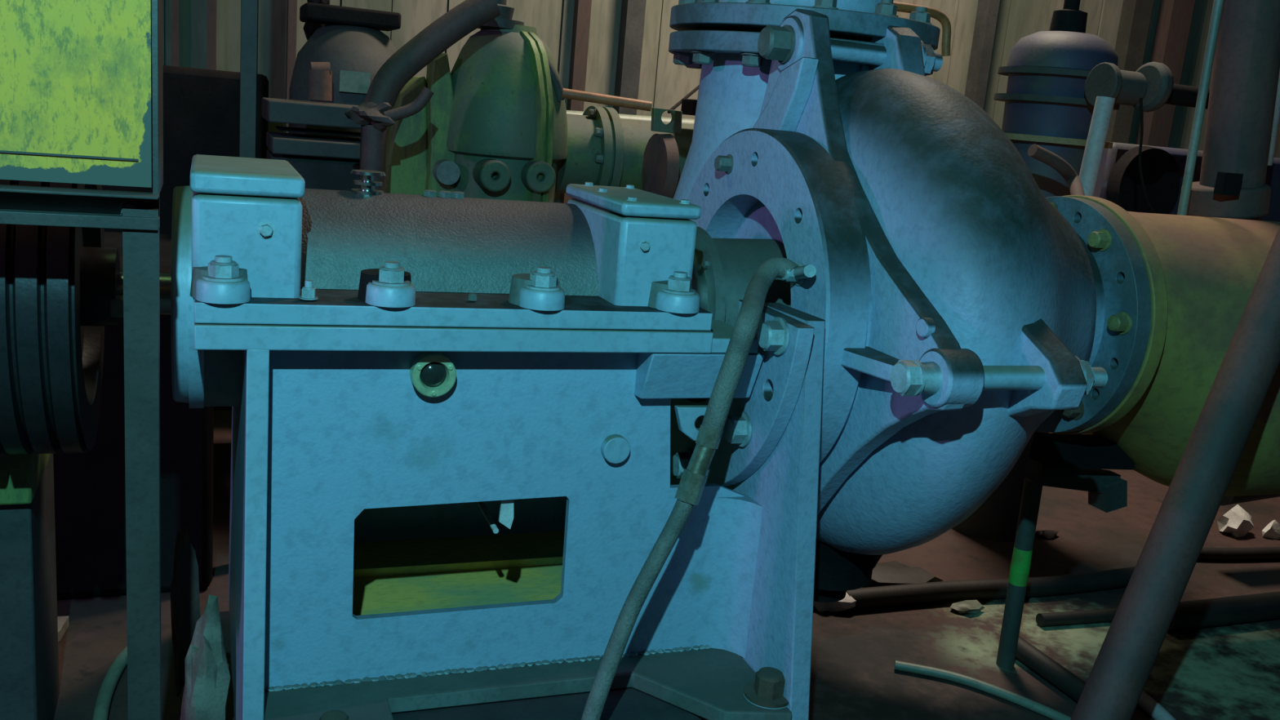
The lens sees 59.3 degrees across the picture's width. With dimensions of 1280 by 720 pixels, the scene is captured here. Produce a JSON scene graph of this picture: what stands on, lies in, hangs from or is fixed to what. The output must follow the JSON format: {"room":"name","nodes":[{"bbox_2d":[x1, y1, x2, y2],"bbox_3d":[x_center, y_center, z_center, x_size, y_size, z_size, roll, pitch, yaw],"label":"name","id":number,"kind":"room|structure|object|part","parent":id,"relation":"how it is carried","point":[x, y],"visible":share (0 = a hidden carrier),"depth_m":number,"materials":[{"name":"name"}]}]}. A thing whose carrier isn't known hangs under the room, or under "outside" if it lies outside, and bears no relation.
{"room":"industrial pump room","nodes":[
{"label":"industrial pump room","id":0,"kind":"room"},
{"bbox_2d":[53,408,1279,719],"bbox_3d":[1.876,0.493,3.447,12.000,0.120,7.700,0,13,-21],"label":"floor","id":1,"kind":"structure","parent":0,"point":[1228,672],"depth_m":2.30,"materials":[{"name":"concrete"}]},
{"bbox_2d":[0,451,59,719],"bbox_3d":[-1.046,0.322,1.569,0.392,0.509,0.270,0,13,-21],"label":"stand","id":2,"kind":"object","parent":1,"relation":"on","point":[29,688],"visible":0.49,"depth_m":1.54,"materials":[{"name":"green paint"}]},
{"bbox_2d":[57,616,69,642],"bbox_3d":[-1.047,0.480,1.985,0.063,0.019,0.091,0,13,-21],"label":"scrap","id":3,"kind":"object","parent":1,"relation":"on","point":[63,621],"visible":0.29,"depth_m":2.00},
{"bbox_2d":[0,0,163,719],"bbox_3d":[-0.869,0.130,1.141,0.708,1.100,0.182,0,13,-21],"label":"guard","id":4,"kind":"object","parent":1,"relation":"on","point":[76,75],"visible":1,"depth_m":1.11,"materials":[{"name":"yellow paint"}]},
{"bbox_3d":[-0.811,-0.283,0.987,0.702,0.220,0.012,0,13,-21],"label":"guard panel","id":5,"kind":"part","parent":4,"relation":"part of","materials":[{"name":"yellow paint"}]},
{"bbox_3d":[-0.817,-0.151,1.011,0.708,0.036,0.042,0,13,-21],"label":"rail","id":6,"kind":"part","parent":4,"relation":"part of","materials":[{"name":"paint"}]},
{"bbox_3d":[-0.548,0.261,1.244,0.033,0.858,0.038,0,13,-21],"label":"frame post","id":7,"kind":"part","parent":4,"relation":"part of","materials":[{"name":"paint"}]},
{"bbox_2d":[92,645,127,719],"bbox_3d":[-0.856,0.531,1.829,0.039,0.022,0.292,2,13,-13],"label":"loose cable","id":8,"kind":"object","parent":1,"relation":"on","point":[101,708],"visible":0.7,"depth_m":1.81,"materials":[{"name":"rubber"}]},
{"bbox_2d":[53,231,213,598],"bbox_3d":[-1.526,0.070,2.295,1.221,0.600,0.800,0,13,-21],"label":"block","id":9,"kind":"object","parent":1,"relation":"on","point":[90,486],"visible":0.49,"depth_m":2.12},
{"bbox_2d":[102,65,268,408],"bbox_3d":[-1.682,-0.382,3.331,1.076,1.002,0.400,0,13,-21],"label":"bench","id":10,"kind":"object","parent":1,"relation":"on","point":[202,106],"visible":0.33,"depth_m":3.21,"materials":[{"name":"black metal"}]},
{"bbox_2d":[170,523,200,696],"bbox_3d":[-0.710,0.394,1.758,0.044,0.298,0.058,0,13,-21],"label":"shard","id":11,"kind":"object","parent":1,"relation":"on","point":[184,591],"visible":0.84,"depth_m":1.74},
{"bbox_2d":[180,595,230,719],"bbox_3d":[-0.642,0.497,1.661,0.070,0.309,0.092,0,13,-21],"label":"shard","id":12,"kind":"object","parent":1,"relation":"on","point":[206,672],"visible":1,"depth_m":1.63},
{"bbox_2d":[239,0,257,158],"bbox_3d":[-0.716,-0.834,2.067,0.028,2.600,0.040,0,13,-21],"label":"upright","id":13,"kind":"object","parent":1,"relation":"on","point":[248,7],"visible":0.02,"depth_m":2.12,"materials":[{"name":"grey metal"}]},
{"bbox_2d":[261,97,360,191],"bbox_3d":[-0.849,-0.196,2.974,0.287,0.943,0.320,0,13,-21],"label":"bed","id":14,"kind":"object","parent":1,"relation":"on","point":[323,162],"visible":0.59,"depth_m":2.77,"materials":[{"name":"black metal"}]},
{"bbox_2d":[307,62,332,100],"bbox_3d":[-0.828,-0.723,2.912,0.062,0.099,0.060,0,13,-21],"label":"stub","id":15,"kind":"object","parent":14,"relation":"on","point":[319,74],"visible":1,"depth_m":2.89,"materials":[{"name":"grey metal"}]},
{"bbox_2d":[288,2,400,137],"bbox_3d":[-0.856,-0.516,3.300,0.340,0.985,0.355,0,13,-21],"label":"tank","id":16,"kind":"object","parent":1,"relation":"on","point":[353,43],"visible":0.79,"depth_m":3.11,"materials":[{"name":"grey metal"}]},
{"bbox_2d":[303,0,329,39],"bbox_3d":[-0.957,-1.016,3.338,0.088,0.232,0.080,17,17,43],"label":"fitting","id":17,"kind":"object","parent":16,"relation":"attached to","point":[309,28],"visible":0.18,"depth_m":3.32,"materials":[{"name":"black metal"}]},
{"bbox_2d":[383,0,567,203],"bbox_3d":[-0.396,-0.333,2.816,0.509,1.358,0.440,0,13,-21],"label":"pump","id":18,"kind":"object","parent":1,"relation":"on","point":[494,126],"visible":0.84,"depth_m":2.63,"materials":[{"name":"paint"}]},
{"bbox_2d":[363,0,500,107],"bbox_3d":[-0.451,-0.649,2.416,0.292,0.310,0.062,0,13,-21],"label":"pipe","id":19,"kind":"object","parent":18,"relation":"attached to","point":[468,15],"visible":0.84,"depth_m":2.38,"materials":[{"name":"grey metal"}]},
{"bbox_2d":[344,86,433,191],"bbox_3d":[-0.524,-0.450,2.331,0.175,0.242,0.086,0,13,-21],"label":"hose","id":20,"kind":"object","parent":19,"relation":"attached to","point":[374,119],"visible":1,"depth_m":2.31,"materials":[{"name":"grey metal"}]},
{"bbox_2d":[547,57,565,101],"bbox_3d":[-0.240,-0.695,2.674,0.137,0.149,0.032,6,13,3],"label":"rod","id":21,"kind":"object","parent":18,"relation":"attached to","point":[555,79],"visible":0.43,"depth_m":2.67,"materials":[{"name":"metal"}]},
{"bbox_2d":[561,88,652,111],"bbox_3d":[-0.078,-0.614,2.652,0.212,0.035,0.023,3,13,-8],"label":"rod","id":22,"kind":"object","parent":18,"relation":"attached to","point":[571,94],"visible":1,"depth_m":2.64,"materials":[{"name":"metal"}]},
{"bbox_2d":[555,98,697,198],"bbox_3d":[0.059,-0.546,2.971,0.586,0.289,0.250,0,13,-21],"label":"pipe","id":23,"kind":"object","parent":18,"relation":"attached to","point":[605,148],"depth_m":2.82,"materials":[{"name":"metal"}]},
{"bbox_2d":[641,133,679,198],"bbox_3d":[0.051,-0.473,2.788,0.035,0.176,0.176,0,13,-21],"label":"disc","id":24,"kind":"object","parent":23,"relation":"attached to","point":[660,166],"visible":0.88,"depth_m":2.74,"materials":[{"name":"orange metal"}]},
{"bbox_2d":[650,107,682,133],"bbox_3d":[0.065,-0.583,2.743,0.077,0.057,0.020,0,13,-21],"label":"lifting eye","id":25,"kind":"object","parent":24,"relation":"attached to","point":[674,126],"visible":1,"depth_m":2.73,"materials":[{"name":"metal"}]},
{"bbox_3d":[0.149,-0.648,2.891,0.062,0.040,0.080,0,13,-21],"label":"dark bracket","id":26,"kind":"part","parent":23,"relation":"part of","materials":[{"name":"black metal"}]},
{"bbox_2d":[391,687,706,719],"bbox_3d":[-0.274,0.495,1.831,0.669,0.196,0.760,0,13,-21],"label":"base plate","id":27,"kind":"object","parent":1,"relation":"on","point":[624,704],"visible":0.02,"depth_m":1.53,"materials":[{"name":"metal"}]},
{"bbox_2d":[566,110,694,124],"bbox_3d":[-0.044,-0.228,3.344,0.533,0.988,0.060,0,13,-21],"label":"pipe","id":28,"kind":"object","parent":1,"relation":"on","point":[684,121],"visible":0.05,"depth_m":3.22,"materials":[{"name":"beige metal"}]},
{"bbox_2d":[118,8,1151,719],"bbox_3d":[-0.145,0.005,1.749,1.898,1.148,1.029,0,13,-21],"label":"pump","id":29,"kind":"object","parent":1,"relation":"on","point":[388,366],"visible":0.96,"depth_m":1.54,"materials":[{"name":"paint"}]},
{"bbox_2d":[0,179,119,454],"bbox_3d":[-0.808,-0.093,1.383,0.303,0.420,0.420,0,13,-21],"label":"pulley","id":30,"kind":"object","parent":29,"relation":"attached to","point":[58,284],"visible":0.59,"depth_m":1.26,"materials":[{"name":"metal"}]},
{"bbox_2d":[109,294,123,317],"bbox_3d":[-0.644,-0.068,1.415,0.042,0.024,0.030,0,13,-21],"label":"key","id":31,"kind":"object","parent":30,"relation":"attached to","point":[116,307],"visible":0.36,"depth_m":1.40,"materials":[{"name":"black metal"}]},
{"bbox_2d":[190,266,248,297],"bbox_3d":[-0.493,-0.094,1.320,0.066,0.038,0.066,0,13,-21],"label":"bolt","id":32,"kind":"object","parent":29,"relation":"on","point":[201,275],"depth_m":1.29,"materials":[{"name":"paint"}]},
{"bbox_3d":[-0.501,-0.235,1.425,0.126,0.025,0.279,0,13,-21],"label":"box lid","id":33,"kind":"part","parent":29,"relation":"part of","materials":[{"name":"blue paint"}]},
{"bbox_3d":[-0.604,0.221,1.717,0.025,0.660,0.804,0,13,-21],"label":"plate","id":34,"kind":"part","parent":29,"relation":"part of","materials":[{"name":"blue paint"}]},
{"bbox_2d":[357,268,411,302],"bbox_3d":[-0.314,-0.093,1.390,0.066,0.038,0.066,0,13,-21],"label":"bolt","id":35,"kind":"object","parent":29,"relation":"on","point":[371,279],"depth_m":1.36,"materials":[{"name":"blue metal"}]},
{"bbox_3d":[-0.264,0.018,1.436,0.056,0.056,0.024,0,13,-21],"label":"oil sight glass","id":36,"kind":"part","parent":29,"relation":"part of","materials":[{"name":"gold metal"}]},
{"bbox_3d":[-0.264,0.018,1.434,0.033,0.033,0.016,0,13,-21],"label":"glass","id":37,"kind":"part","parent":29,"relation":"part of","materials":[{"name":"glass"}]},
{"bbox_2d":[352,531,564,615],"bbox_3d":[-0.261,0.362,1.798,0.670,0.028,0.435,0,13,-21],"label":"drip tray","id":38,"kind":"object","parent":29,"relation":"on","point":[394,571],"depth_m":1.85,"materials":[{"name":"yellow paint"}]},
{"bbox_3d":[-0.324,0.098,1.942,0.685,0.468,0.012,0,13,-21],"label":"panel","id":39,"kind":"part","parent":29,"relation":"part of","materials":[{"name":"black paint"}]},
{"bbox_2d":[477,501,498,533],"bbox_3d":[-0.223,0.230,1.650,0.008,0.013,0.100,0,13,-21],"label":"wire","id":40,"kind":"object","parent":29,"relation":"attached to","point":[491,522],"visible":0.9,"depth_m":1.64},
{"bbox_2d":[498,499,513,528],"bbox_3d":[-0.183,0.212,1.544,0.020,0.043,0.004,0,13,-21],"label":"scrap","id":41,"kind":"object","parent":29,"relation":"hanging from","point":[506,509],"visible":1,"depth_m":1.54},
{"bbox_3d":[-0.245,0.399,1.762,0.676,0.025,0.780,0,13,-21],"label":"plate","id":42,"kind":"part","parent":29,"relation":"part of","materials":[{"name":"paint"}]},
{"bbox_2d":[508,273,558,305],"bbox_3d":[-0.137,-0.092,1.459,0.066,0.038,0.066,0,13,-21],"label":"bolt","id":43,"kind":"object","parent":29,"relation":"on","point":[522,285],"depth_m":1.43,"materials":[{"name":"paint"}]},
{"bbox_3d":[-0.015,-0.227,1.604,0.114,0.019,0.259,0,13,-21],"label":"box lid","id":44,"kind":"part","parent":29,"relation":"part of","materials":[{"name":"blue paint"}]},
{"bbox_2d":[648,280,692,308],"bbox_3d":[0.039,-0.092,1.527,0.066,0.038,0.066,0,13,-21],"label":"bolt","id":45,"kind":"object","parent":29,"relation":"on","point":[660,292],"depth_m":1.49,"materials":[{"name":"paint"}]},
{"bbox_2d":[581,257,816,719],"bbox_3d":[0.094,0.189,1.510,0.099,0.632,0.450,13,15,30],"label":"hose","id":46,"kind":"object","parent":29,"relation":"attached to","point":[690,490],"visible":0.98,"depth_m":1.45,"materials":[{"name":"rubber"}]},
{"bbox_3d":[0.108,0.194,1.836,0.030,0.647,0.777,0,13,-21],"label":"plate","id":47,"kind":"part","parent":29,"relation":"part of","materials":[{"name":"blue metal"}]},
{"bbox_2d":[669,0,940,50],"bbox_3d":[0.342,-1.092,1.947,0.486,1.059,0.486,0,13,-21],"label":"flange","id":48,"kind":"object","parent":29,"relation":"on","point":[864,20],"visible":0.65,"depth_m":1.87,"materials":[{"name":"blue paint"}]},
{"bbox_2d":[893,1,951,56],"bbox_3d":[0.540,-0.645,2.194,0.167,0.090,0.017,0,13,-21],"label":"tube","id":49,"kind":"object","parent":48,"relation":"attached to","point":[935,14],"visible":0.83,"depth_m":2.20,"materials":[{"name":"yellow metal"}]},
{"bbox_3d":[0.245,-0.122,1.830,0.034,0.868,0.936,0,13,-21],"label":"plate","id":50,"kind":"part","parent":29,"relation":"part of","materials":[{"name":"blue metal"}]},
{"bbox_3d":[0.346,-0.504,1.841,0.315,0.032,0.032,0,13,-21],"label":"tie rod","id":51,"kind":"part","parent":29,"relation":"part of","materials":[{"name":"blue metal"}]},
{"bbox_3d":[0.499,-0.077,1.943,0.522,0.800,0.802,0,13,-21],"label":"volute casing","id":52,"kind":"part","parent":29,"relation":"part of","materials":[{"name":"blue metal"}]},
{"bbox_3d":[0.471,0.023,1.474,0.294,0.032,0.032,0,13,-21],"label":"tie rod","id":53,"kind":"part","parent":29,"relation":"part of","materials":[{"name":"blue paint"}]},
{"bbox_2d":[1053,195,1279,496],"bbox_3d":[1.432,-0.014,2.317,1.450,0.565,0.544,0,13,-21],"label":"pipe","id":54,"kind":"object","parent":29,"relation":"attached to","point":[1202,272],"visible":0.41,"depth_m":1.94,"materials":[{"name":"green metal"}]},
{"bbox_2d":[1027,143,1084,195],"bbox_3d":[0.855,-0.358,2.304,0.127,0.157,0.475,9,13,15],"label":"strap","id":55,"kind":"object","parent":54,"relation":"attached to","point":[1035,151],"visible":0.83,"depth_m":2.43,"materials":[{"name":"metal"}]},
{"bbox_2d":[1078,96,1115,196],"bbox_3d":[1.000,-0.464,2.474,0.053,0.226,0.039,0,13,-21],"label":"pipe","id":56,"kind":"object","parent":55,"relation":"attached to","point":[1104,105],"visible":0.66,"depth_m":2.46,"materials":[{"name":"grey metal"}]},
{"bbox_2d":[1177,0,1223,215],"bbox_3d":[1.068,-0.490,2.142,0.028,0.446,0.017,0,13,-21],"label":"pole","id":57,"kind":"object","parent":54,"relation":"on","point":[1217,8],"visible":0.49,"depth_m":2.14,"materials":[{"name":"grey metal"}]},
{"bbox_2d":[1181,0,1279,220],"bbox_3d":[1.208,-0.526,2.259,0.195,0.500,0.172,0,13,-21],"label":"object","id":58,"kind":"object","parent":54,"relation":"on","point":[1246,68],"depth_m":2.23,"materials":[{"name":"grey metal"}]},
{"bbox_3d":[1.150,-0.344,2.200,0.046,0.043,0.020,0,13,-21],"label":"slot plate","id":59,"kind":"part","parent":58,"relation":"part of","materials":[{"name":"black metal"}]},
{"bbox_2d":[1220,493,1279,505],"bbox_3d":[1.598,0.304,2.849,0.347,0.117,0.090,0,13,-21],"label":"pipe","id":60,"kind":"object","parent":54,"relation":"attached to","point":[1226,500],"visible":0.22,"depth_m":2.78,"materials":[{"name":"black metal"}]},
{"bbox_2d":[813,592,856,611],"bbox_3d":[0.397,0.499,2.415,0.149,0.073,0.089,7,13,7],"label":"rubble","id":61,"kind":"object","parent":1,"relation":"on","point":[847,602],"visible":0.16,"depth_m":2.38,"materials":[{"name":"grey stone"}]},
{"bbox_2d":[862,560,943,587],"bbox_3d":[0.584,0.497,2.528,0.138,0.056,0.171,14,16,36],"label":"lump","id":62,"kind":"object","parent":1,"relation":"on","point":[893,572],"visible":0.55,"depth_m":2.51,"materials":[{"name":"grey stone"}]},
{"bbox_2d":[950,600,985,613],"bbox_3d":[0.713,0.539,2.451,0.080,0.024,0.054,0,13,-21],"label":"lump","id":63,"kind":"object","parent":1,"relation":"on","point":[972,606],"visible":1,"depth_m":2.44,"materials":[{"name":"grey stone"}]},
{"bbox_2d":[894,660,1071,719],"bbox_3d":[0.654,0.618,2.066,0.385,0.018,0.059,13,15,33],"label":"conduit","id":64,"kind":"object","parent":1,"relation":"on","point":[993,690],"visible":1,"depth_m":2.09,"materials":[{"name":"grey metal"}]},
{"bbox_2d":[844,566,1135,610],"bbox_3d":[0.826,0.515,2.540,0.830,0.044,0.062,0,13,-21],"label":"pipe","id":65,"kind":"object","parent":1,"relation":"on","point":[988,588],"visible":0.84,"depth_m":2.50,"materials":[{"name":"metal"}]},
{"bbox_2d":[951,0,1119,542],"bbox_3d":[0.987,-0.233,2.860,0.294,1.389,0.294,0,13,-21],"label":"tank","id":66,"kind":"object","parent":1,"relation":"on","point":[1046,106],"visible":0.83,"depth_m":2.69,"materials":[{"name":"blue metal"}]},
{"bbox_2d":[1084,62,1209,111],"bbox_3d":[1.218,-0.629,2.612,0.359,0.113,0.126,0,13,-21],"label":"pipe fitting","id":67,"kind":"object","parent":66,"relation":"attached to","point":[1153,82],"visible":0.88,"depth_m":2.56,"materials":[{"name":"grey metal"}]},
{"bbox_2d":[1138,97,1156,213],"bbox_3d":[1.180,-0.462,2.600,0.128,0.275,0.006,0,13,-21],"label":"cord","id":68,"kind":"object","parent":67,"relation":"hanging from","point":[1140,98],"visible":0.88,"depth_m":2.58,"materials":[{"name":"black rubber"}]},
{"bbox_2d":[1035,529,1058,539],"bbox_3d":[1.074,0.459,2.969,0.066,0.022,0.046,-6,17,-42],"label":"lump","id":69,"kind":"object","parent":1,"relation":"on","point":[1048,534],"visible":1,"depth_m":2.95,"materials":[{"name":"grey stone"}]},
{"bbox_2d":[1015,635,1085,702],"bbox_3d":[0.802,0.606,2.129,0.047,0.040,0.288,1,13,-19],"label":"pipe","id":70,"kind":"object","parent":1,"relation":"on","point":[1070,684],"visible":0.65,"depth_m":2.15,"materials":[{"name":"grey metal"}]},
{"bbox_2d":[995,432,1135,669],"bbox_3d":[0.830,0.373,2.186,0.233,0.476,0.075,0,13,-21],"label":"support","id":71,"kind":"object","parent":1,"relation":"on","point":[1080,462],"visible":1,"depth_m":2.14,"materials":[{"name":"green paint"}]},
{"bbox_3d":[0.732,0.414,2.173,0.041,0.385,0.034,0,13,-21],"label":"leg","id":72,"kind":"part","parent":71,"relation":"part of","materials":[{"name":"grey metal"}]},
{"bbox_3d":[0.916,0.260,2.204,0.061,0.063,0.050,0,13,-21],"label":"leg","id":73,"kind":"part","parent":71,"relation":"part of","materials":[{"name":"blue metal"}]},
{"bbox_2d":[1035,608,1117,626],"bbox_3d":[0.969,0.557,2.443,0.242,0.028,0.031,1,13,-19],"label":"pipe","id":74,"kind":"object","parent":1,"relation":"on","point":[1077,617],"visible":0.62,"depth_m":2.42,"materials":[{"name":"grey metal"}]},
{"bbox_2d":[1137,690,1176,719],"bbox_3d":[0.938,0.638,2.068,0.033,0.028,0.156,3,13,-10],"label":"conduit","id":75,"kind":"object","parent":1,"relation":"on","point":[1154,709],"visible":0.7,"depth_m":2.05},
{"bbox_2d":[1070,226,1279,719],"bbox_3d":[0.849,0.179,1.699,0.532,0.889,0.073,-6,17,-41],"label":"pipe","id":76,"kind":"object","parent":1,"relation":"on","point":[1123,664],"visible":1,"depth_m":1.67,"materials":[{"name":"grey metal"}]},
{"bbox_2d":[1167,591,1279,631],"bbox_3d":[1.328,0.558,2.513,0.413,0.060,0.065,0,13,-21],"label":"pipe","id":77,"kind":"object","parent":1,"relation":"on","point":[1202,613],"visible":0.87,"depth_m":2.47,"materials":[{"name":"grey metal"}]},
{"bbox_2d":[1217,504,1254,537],"bbox_3d":[1.660,0.451,3.118,0.109,0.093,0.066,0,13,-21],"label":"rubble","id":78,"kind":"object","parent":1,"relation":"on","point":[1237,522],"visible":0.98,"depth_m":3.10,"materials":[{"name":"grey stone"}]},
{"bbox_2d":[1197,546,1279,559],"bbox_3d":[1.558,0.502,2.923,0.383,0.032,0.042,2,13,-13],"label":"pipe","id":79,"kind":"object","parent":1,"relation":"on","point":[1256,553],"visible":0.66,"depth_m":2.90,"materials":[{"name":"grey metal"}]},
{"bbox_2d":[1262,520,1279,539],"bbox_3d":[1.756,0.473,3.122,0.068,0.063,0.042,0,13,-21],"label":"rubble","id":80,"kind":"object","parent":1,"relation":"on","point":[1272,531],"visible":0.98,"depth_m":3.11,"materials":[{"name":"grey stone"}]},
{"bbox_2d":[151,0,1279,200],"bbox_3d":[1.544,-1.780,4.933,10.840,3.600,0.111,0,13,-21],"label":"wall","id":81,"kind":"structure","parent":0,"point":[663,82],"depth_m":4.40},
{"bbox_2d":[171,0,179,66],"bbox_3d":[-1.517,-1.676,3.673,0.023,3.400,0.050,0,13,-21],"label":"trim","id":82,"kind":"structure","parent":81,"relation":"attached to","point":[175,3],"depth_m":3.78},
{"bbox_2d":[206,0,216,70],"bbox_3d":[-1.411,-1.675,3.715,0.029,3.400,0.050,0,13,-21],"label":"trim","id":83,"kind":"structure","parent":81,"relation":"attached to","point":[211,4],"depth_m":3.82,"materials":[{"name":"brown wood"}]},
{"bbox_2d":[284,0,297,133],"bbox_3d":[-1.168,-1.674,3.809,0.028,3.400,0.050,0,13,-21],"label":"trim","id":84,"kind":"structure","parent":81,"relation":"attached to","point":[291,4],"depth_m":3.91,"materials":[{"name":"brown wood"}]},
{"bbox_2d":[560,0,591,203],"bbox_3d":[-0.187,-1.670,4.191,0.052,3.400,0.050,0,13,-21],"label":"trim","id":85,"kind":"structure","parent":81,"relation":"attached to","point":[582,8],"depth_m":4.28,"materials":[{"name":"metal"}]},
{"bbox_2d":[613,0,646,115],"bbox_3d":[0.003,-1.667,4.254,0.073,3.400,0.070,0,13,-21],"label":"trim","id":86,"kind":"structure","parent":81,"relation":"attached to","point":[633,11],"depth_m":4.33,"materials":[{"name":"brown wood"}]},
{"bbox_2d":[667,85,698,113],"bbox_3d":[0.266,-1.004,3.926,0.010,0.308,1.453,8,13,12],"label":"guy wire","id":87,"kind":"object","parent":81,"relation":"attached to","point":[696,88],"visible":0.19,"depth_m":3.46,"materials":[{"name":"metal"}]},
{"bbox_2d":[964,0,999,109],"bbox_3d":[1.518,-1.659,4.839,0.052,3.400,0.080,0,13,-21],"label":"trim","id":88,"kind":"structure","parent":81,"relation":"attached to","point":[987,12],"depth_m":4.89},
{"bbox_2d":[1106,0,1154,143],"bbox_3d":[2.278,-1.656,5.134,0.101,3.400,0.080,0,13,-21],"label":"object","id":89,"kind":"structure","parent":81,"relation":"attached to","point":[1135,15],"depth_m":5.15,"materials":[{"name":"metal"}]},
{"bbox_2d":[1134,0,1195,146],"bbox_3d":[2.493,-1.655,5.218,0.125,3.400,0.080,0,13,-21],"label":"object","id":90,"kind":"structure","parent":81,"relation":"attached to","point":[1174,20],"depth_m":5.24,"materials":[{"name":"metal"}]},
{"bbox_2d":[1093,142,1279,221],"bbox_3d":[2.218,-0.630,4.117,1.669,0.230,0.400,0,13,-21],"label":"duct","id":91,"kind":"object","parent":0,"point":[1110,157],"visible":0.16,"depth_m":3.73,"materials":[{"name":"grey metal"}]},
{"bbox_2d":[1106,146,1180,213],"bbox_3d":[1.641,-0.564,3.663,0.260,0.260,0.050,0,13,-21],"label":"dark opening","id":92,"kind":"object","parent":91,"relation":"attached to","point":[1160,170],"visible":0.86,"depth_m":3.63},
{"bbox_2d":[1267,70,1279,165],"bbox_3d":[1.705,-0.756,3.003,0.070,0.467,0.036,0,13,-21],"label":"pole","id":93,"kind":"object","parent":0,"point":[1277,110],"visible":0.27,"depth_m":3.02,"materials":[{"name":"grey metal"}]}
]}

